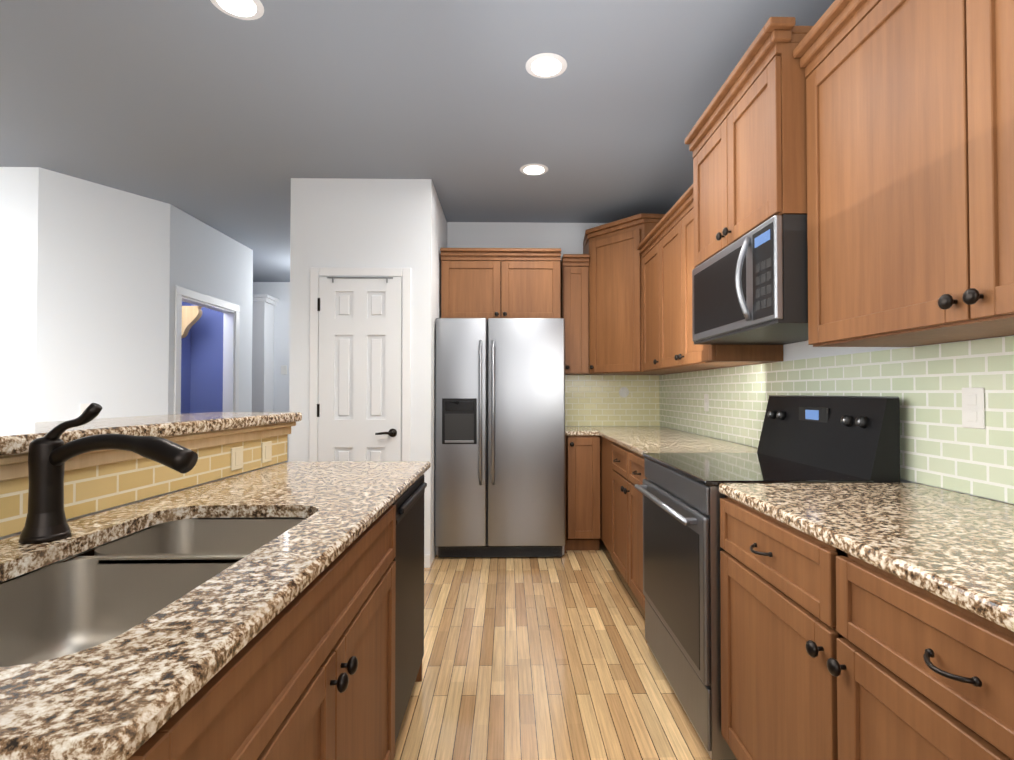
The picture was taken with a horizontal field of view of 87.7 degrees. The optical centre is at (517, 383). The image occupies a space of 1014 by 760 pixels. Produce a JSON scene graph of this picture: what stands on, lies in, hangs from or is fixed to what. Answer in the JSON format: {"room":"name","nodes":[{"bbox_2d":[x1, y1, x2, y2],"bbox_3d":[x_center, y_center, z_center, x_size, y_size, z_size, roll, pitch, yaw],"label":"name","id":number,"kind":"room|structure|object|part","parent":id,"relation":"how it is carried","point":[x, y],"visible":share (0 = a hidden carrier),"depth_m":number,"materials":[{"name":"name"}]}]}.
{"room":"kitchen","nodes":[
{"label":"kitchen","id":0,"kind":"room"},
{"bbox_2d":[0,167,38,423],"bbox_3d":[-5.545,-0.083,3.491,4.750,2.700,0.120,0,-1,-1],"label":"wall","id":1,"kind":"structure","parent":0,"point":[19,188],"depth_m":3.48,"materials":[{"name":"white paint"}]},
{"bbox_2d":[35,167,169,421],"bbox_3d":[-3.011,-0.077,3.849,0.118,2.700,0.804,-1,-1,31],"label":"wall","id":2,"kind":"structure","parent":0,"point":[102,324],"depth_m":3.78,"materials":[{"name":"white paint"}]},
{"bbox_2d":[80,404,94,418],"bbox_3d":[-3.019,0.196,3.709,0.006,0.110,0.084,-1,-1,31],"label":"outlet","id":3,"kind":"object","parent":2,"relation":"attached to","point":[83,407],"visible":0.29,"depth_m":3.68,"materials":[{"name":"white plastic"}]},
{"bbox_2d":[0,461,284,539],"bbox_3d":[-1.141,0.674,0.330,0.100,1.082,3.845,0,-1,3],"label":"wall","id":4,"kind":"structure","parent":0,"point":[71,519],"depth_m":1.47,"materials":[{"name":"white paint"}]},
{"bbox_2d":[0,434,287,536],"bbox_3d":[-1.085,0.241,0.334,0.008,0.112,3.845,0,-1,3],"label":"backsplash","id":5,"kind":"structure","parent":4,"relation":"attached to","point":[87,490],"depth_m":1.39,"materials":[{"name":"beige tile"}]},
{"bbox_2d":[0,422,295,481],"bbox_3d":[-1.069,0.159,0.345,0.038,0.052,3.865,0,-1,3],"label":"trim","id":6,"kind":"structure","parent":4,"relation":"attached to","point":[12,467],"depth_m":1.50,"materials":[{"name":"brown wood"}]},
{"bbox_2d":[0,412,301,455],"bbox_3d":[-1.234,0.111,0.362,0.410,0.039,3.880,0,-1,3],"label":"bar","id":7,"kind":"object","parent":4,"relation":"on","point":[17,438],"visible":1,"depth_m":1.49,"materials":[{"name":"stone"}]},
{"bbox_2d":[231,446,242,470],"bbox_3d":[-0.997,0.265,1.871,0.007,0.079,0.068,0,-1,3],"label":"outlet","id":8,"kind":"object","parent":4,"relation":"attached to","point":[236,458],"depth_m":1.87,"materials":[{"name":"beige plastic"}]},
{"bbox_2d":[262,441,271,462],"bbox_3d":[-0.987,0.268,2.073,0.007,0.079,0.068,0,-1,3],"label":"outlet","id":9,"kind":"object","parent":4,"relation":"attached to","point":[266,446],"depth_m":2.07,"materials":[{"name":"beige plastic"}]},
{"bbox_2d":[181,301,223,413],"bbox_3d":[-3.182,-0.063,4.664,0.639,2.700,1.920,0,-1,-1],"label":"wall","id":10,"kind":"structure","parent":0,"point":[202,366],"depth_m":5.52,"materials":[{"name":"blue paint"}]},
{"bbox_2d":[181,306,202,337],"bbox_3d":[-3.276,-0.594,5.232,0.270,0.340,0.070,0,-1,-1],"label":"shelf","id":11,"kind":"object","parent":10,"relation":"attached to","point":[191,316],"visible":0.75,"depth_m":5.20,"materials":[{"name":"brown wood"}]},
{"bbox_2d":[168,204,252,414],"bbox_3d":[-2.815,-0.060,4.842,0.100,2.700,1.358,0,-1,-1],"label":"wall","id":12,"kind":"structure","parent":0,"point":[206,259],"depth_m":4.78,"materials":[{"name":"white paint"}]},
{"bbox_2d":[174,285,239,413],"bbox_3d":[-2.805,0.253,4.726,0.115,2.070,1.000,0,-1,-1],"label":"trim","id":13,"kind":"structure","parent":12,"relation":"attached to","point":[231,318],"depth_m":5.14,"materials":[{"name":"white wood"}]},
{"bbox_2d":[253,282,289,462],"bbox_3d":[-4.817,-0.022,7.144,6.342,2.700,0.100,0,-1,-1],"label":"wall","id":14,"kind":"structure","parent":0,"point":[280,291],"depth_m":7.13,"materials":[{"name":"white paint"}]},
{"bbox_2d":[281,365,286,373],"bbox_3d":[-3.147,-0.183,7.119,0.080,0.120,0.012,0,-1,-1],"label":"switch","id":15,"kind":"object","parent":14,"relation":"attached to","point":[283,369],"visible":1,"depth_m":7.11,"materials":[{"name":"white plastic"}]},
{"bbox_2d":[289,178,446,566],"bbox_3d":[-1.120,-0.053,5.263,0.976,2.700,3.200,0,-1,-1],"label":"wall","id":16,"kind":"structure","parent":0,"point":[365,223],"depth_m":3.68,"materials":[{"name":"white paint"}]},
{"bbox_2d":[317,277,401,461],"bbox_3d":[-1.093,0.262,3.618,0.575,2.000,0.072,0,-1,-1],"label":"pantry door","id":17,"kind":"structure","parent":16,"relation":"in","point":[359,376],"depth_m":3.65,"materials":[{"name":"white wood"}]},
{"bbox_2d":[309,267,410,461],"bbox_3d":[-1.089,0.233,3.649,0.696,2.074,0.015,0,-1,-1],"label":"door frame","id":18,"kind":"structure","parent":16,"relation":"attached to","point":[403,273],"depth_m":3.65,"materials":[{"name":"white wood"}]},
{"bbox_2d":[424,554,429,567],"bbox_3d":[-1.091,1.225,3.634,0.976,0.090,0.013,0,-1,-1],"label":"baseboard","id":19,"kind":"structure","parent":16,"relation":"attached to","point":[426,560],"depth_m":3.64,"materials":[{"name":"white wood"}]},
{"bbox_2d":[0,0,834,281],"bbox_3d":[-3.260,-1.491,2.996,9.500,0.100,9.700,0,-1,-1],"label":"ceiling","id":20,"kind":"structure","parent":0,"point":[209,113],"depth_m":2.69,"materials":[{"name":"grey paint"}]},
{"bbox_2d":[210,0,263,19],"bbox_3d":[-1.072,-1.451,2.015,0.190,0.005,0.190,0,-1,-1],"label":"recessed light","id":21,"kind":"object","parent":20,"relation":"in","point":[247,9],"visible":1,"depth_m":2.04,"materials":[{"name":"white"}]},
{"bbox_2d":[520,164,547,175],"bbox_3d":[0.110,-1.426,3.527,0.190,0.005,0.190,0,-1,-1],"label":"recessed light","id":22,"kind":"object","parent":20,"relation":"in","point":[534,169],"visible":1,"depth_m":3.51,"materials":[{"name":"white"}]},
{"bbox_2d":[526,53,566,78],"bbox_3d":[0.131,-1.444,2.408,0.190,0.005,0.190,0,-1,-1],"label":"recessed light","id":23,"kind":"object","parent":20,"relation":"in","point":[546,65],"visible":1,"depth_m":2.40,"materials":[{"name":"white"}]},
{"bbox_2d":[447,222,606,258],"bbox_3d":[0.318,-0.063,4.679,1.869,2.700,0.120,0,-1,-1],"label":"wall","id":24,"kind":"structure","parent":0,"point":[567,238],"depth_m":4.63,"materials":[{"name":"white paint"}]},
{"bbox_2d":[440,248,560,319],"bbox_3d":[-0.134,-0.761,4.338,0.932,0.556,0.560,0,-1,-1],"label":"upper cabinet","id":25,"kind":"object","parent":24,"relation":"attached to","point":[486,283],"visible":0.81,"depth_m":4.10,"materials":[{"name":"brown wood"}]},
{"bbox_2d":[561,254,589,374],"bbox_3d":[0.470,-0.557,4.431,0.213,0.960,0.390,0,-1,-1],"label":"upper cabinet","id":26,"kind":"object","parent":24,"relation":"attached to","point":[575,291],"visible":0.88,"depth_m":4.28,"materials":[{"name":"brown wood"}]},
{"bbox_2d":[565,375,659,425],"bbox_3d":[0.789,0.148,4.617,0.906,0.441,0.008,0,-1,-1],"label":"backsplash","id":27,"kind":"structure","parent":24,"relation":"attached to","point":[594,400],"depth_m":4.61,"materials":[{"name":"green tile"}]},
{"bbox_2d":[619,387,628,396],"bbox_3d":[0.930,0.076,4.612,0.090,0.090,0.008,0,-1,-1],"label":"electrical outlet","id":28,"kind":"object","parent":27,"relation":"attached to","point":[623,391],"visible":1,"depth_m":4.61,"materials":[{"name":"white plastic"}]},
{"bbox_2d":[394,540,710,759],"bbox_3d":[-3.260,1.309,2.950,9.500,0.100,9.700,0,-1,-1],"label":"floor","id":29,"kind":"structure","parent":0,"point":[538,658],"depth_m":2.29,"materials":[{"name":"brown wood"}]},
{"bbox_2d":[57,505,395,759],"bbox_3d":[-0.656,0.787,1.032,0.592,0.880,1.153,0,-1,-1],"label":"base cabinet","id":30,"kind":"object","parent":29,"relation":"on","point":[307,672],"depth_m":0.95,"materials":[{"name":"brown wood"}]},
{"bbox_2d":[0,461,430,759],"bbox_3d":[-0.722,0.333,1.347,0.734,0.032,1.821,0,-1,-1],"label":"countertop","id":31,"kind":"structure","parent":30,"relation":"on","point":[128,694],"depth_m":0.73,"materials":[{"name":"stone"}]},
{"bbox_2d":[19,403,197,543],"bbox_3d":[-0.807,0.175,1.050,0.364,0.273,0.117,0,-1,-1],"label":"faucet","id":32,"kind":"object","parent":31,"relation":"on","point":[50,453],"visible":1,"depth_m":1.04,"materials":[{"name":"black metal"}]},
{"bbox_2d":[0,517,305,666],"bbox_3d":[-0.688,0.441,0.969,0.460,0.190,0.875,0,-1,-1],"label":"sink","id":33,"kind":"object","parent":31,"relation":"in","point":[110,590],"visible":0.23,"depth_m":1.05,"materials":[{"name":"silver metal"}]},
{"bbox_2d":[252,294,278,411],"bbox_3d":[-3.419,0.089,6.947,0.390,2.470,0.337,0,-1,-1],"label":"column","id":34,"kind":"structure","parent":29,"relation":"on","point":[263,352],"depth_m":6.85,"materials":[{"name":"white"}]},
{"bbox_2d":[415,662,421,681],"bbox_3d":[-0.671,0.801,1.882,0.592,0.880,0.691,0,-1,-1],"label":"base cabinet","id":35,"kind":"object","parent":29,"relation":"on","point":[419,676],"depth_m":2.21,"materials":[{"name":"brown wood"}]},
{"bbox_2d":[392,474,426,742],"bbox_3d":[-0.652,0.792,1.906,0.572,0.838,0.586,0,-1,-1],"label":"dishwasher","id":36,"kind":"object","parent":35,"relation":"in","point":[409,611],"visible":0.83,"depth_m":1.85,"materials":[{"name":"black metal"}]},
{"bbox_2d":[435,318,565,556],"bbox_3d":[-0.120,0.404,4.177,0.964,1.750,0.844,0,-1,-1],"label":"fridge","id":37,"kind":"object","parent":29,"relation":"on","point":[499,437],"depth_m":3.82,"materials":[{"name":"silver metal"}]},
{"bbox_3d":[0.351,0.841,4.291,0.018,0.880,0.620,0,-1,-1],"label":"fridge side panel","id":38,"kind":"part","parent":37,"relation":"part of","materials":[{"name":"metal"}]},
{"bbox_2d":[566,436,600,549],"bbox_3d":[0.493,0.840,4.260,0.260,0.880,0.674,0,-1,-1],"label":"base cabinet","id":39,"kind":"object","parent":29,"relation":"on","point":[583,492],"visible":0.94,"depth_m":3.96,"materials":[{"name":"brown wood"}]},
{"bbox_2d":[601,437,613,553],"bbox_3d":[0.675,0.837,4.062,0.090,0.880,1.089,0,-1,-1],"label":"base cabinet","id":40,"kind":"object","parent":29,"relation":"on","point":[606,468],"visible":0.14,"depth_m":3.77,"materials":[{"name":"brown wood"}]},
{"bbox_2d":[611,443,630,583],"bbox_3d":[0.933,0.824,3.269,0.684,0.880,0.500,0,-1,-1],"label":"base cabinet","id":41,"kind":"object","parent":29,"relation":"on","point":[619,508],"visible":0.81,"depth_m":3.25,"materials":[{"name":"brown wood"}]},
{"bbox_2d":[623,451,646,610],"bbox_3d":[0.942,0.816,2.766,0.684,0.880,0.500,0,-1,-1],"label":"base cabinet","id":42,"kind":"object","parent":29,"relation":"on","point":[635,513],"visible":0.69,"depth_m":2.85,"materials":[{"name":"brown wood"}]},
{"bbox_2d":[634,395,900,759],"bbox_3d":[0.900,0.647,2.117,0.701,1.196,0.796,0,-1,-1],"label":"range","id":43,"kind":"object","parent":29,"relation":"on","point":[826,439],"visible":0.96,"depth_m":1.92,"materials":[{"name":"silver metal"}]},
{"bbox_2d":[720,495,842,759],"bbox_3d":[0.967,0.793,1.415,0.684,0.880,0.600,0,-1,-1],"label":"base cabinet","id":44,"kind":"object","parent":29,"relation":"on","point":[780,634],"visible":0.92,"depth_m":1.36,"materials":[{"name":"brown wood"}]},
{"bbox_2d":[827,551,1013,759],"bbox_3d":[0.978,0.783,0.812,0.684,0.880,0.600,0,-1,-1],"label":"base cabinet","id":45,"kind":"object","parent":29,"relation":"on","point":[919,673],"visible":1,"depth_m":0.90,"materials":[{"name":"brown wood"}]},
{"bbox_3d":[0.992,0.771,0.059,0.684,0.880,0.900,0,-1,-1],"label":"base cabinet","id":46,"kind":"object","parent":29,"relation":"on","visible":0},
{"bbox_2d":[565,426,1013,631],"bbox_3d":[0.842,0.343,1.955,0.915,0.032,5.327,0,-1,-1],"label":"countertop","id":47,"kind":"structure","parent":46,"relation":"on","point":[956,548],"depth_m":1.21,"materials":[{"name":"stone"}]},
{"bbox_2d":[662,335,1013,504],"bbox_3d":[1.372,-0.116,1.483,0.120,2.700,6.550,0,-1,-1],"label":"wall","id":48,"kind":"structure","parent":0,"point":[799,350],"depth_m":2.26,"materials":[{"name":"white paint"}]},
{"bbox_2d":[583,213,682,374],"bbox_3d":[0.904,-0.663,4.252,0.706,1.165,0.767,0,-1,-1],"label":"upper cabinet","id":49,"kind":"object","parent":48,"relation":"attached to","point":[615,306],"visible":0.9,"depth_m":4.07,"materials":[{"name":"brown wood"}]},
{"bbox_3d":[0.745,-0.618,4.087,0.334,1.058,0.369,0,-1,-1],"label":"door","id":50,"kind":"part","parent":49,"relation":"part of","materials":[{"name":"brown wood"}]},
{"bbox_2d":[641,240,652,371],"bbox_3d":[1.095,-0.525,3.640,0.346,0.870,0.506,0,-1,-1],"label":"upper cabinet","id":51,"kind":"object","parent":48,"relation":"attached to","point":[647,252],"depth_m":3.77,"materials":[{"name":"brown wood"}]},
{"bbox_2d":[653,196,782,371],"bbox_3d":[1.106,-0.535,3.037,0.346,0.870,0.946,0,-1,-1],"label":"upper cabinet","id":52,"kind":"object","parent":48,"relation":"attached to","point":[665,246],"depth_m":3.04,"materials":[{"name":"brown wood"}]},
{"bbox_2d":[685,17,812,266],"bbox_3d":[1.057,-0.878,2.145,0.478,0.634,0.840,0,-1,-1],"label":"upper cabinet","id":53,"kind":"object","parent":48,"relation":"attached to","point":[746,138],"visible":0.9,"depth_m":1.93,"materials":[{"name":"brown wood"}]},
{"bbox_2d":[692,214,807,344],"bbox_3d":[1.046,-0.376,2.157,0.499,0.362,0.796,0,-1,-1],"label":"microwave","id":54,"kind":"object","parent":53,"relation":"attached to","point":[750,288],"visible":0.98,"depth_m":1.93,"materials":[{"name":"silver"}]},
{"bbox_2d":[659,336,1013,503],"bbox_3d":[1.296,0.105,1.966,0.008,0.441,5.326,0,-1,-1],"label":"backsplash","id":55,"kind":"structure","parent":48,"relation":"attached to","point":[941,446],"depth_m":1.73,"materials":[{"name":"green tile"}]},
{"bbox_2d":[704,394,708,411],"bbox_3d":[1.258,0.128,3.523,0.008,0.116,0.072,0,-1,-1],"label":"electrical outlet","id":56,"kind":"object","parent":55,"relation":"attached to","point":[706,396],"depth_m":3.51,"materials":[{"name":"white plastic"}]},
{"bbox_2d":[962,388,984,428],"bbox_3d":[1.295,0.069,1.504,0.008,0.116,0.072,0,-1,-1],"label":"electrical outlet","id":57,"kind":"object","parent":55,"relation":"attached to","point":[973,413],"depth_m":1.50,"materials":[{"name":"white plastic"}]},
{"bbox_2d":[793,0,1013,346],"bbox_3d":[1.121,-0.627,1.145,0.386,0.991,1.225,0,-1,-1],"label":"upper cabinet","id":58,"kind":"object","parent":48,"relation":"attached to","point":[910,163],"visible":1,"depth_m":1.32,"materials":[{"name":"brown wood"}]}
]}

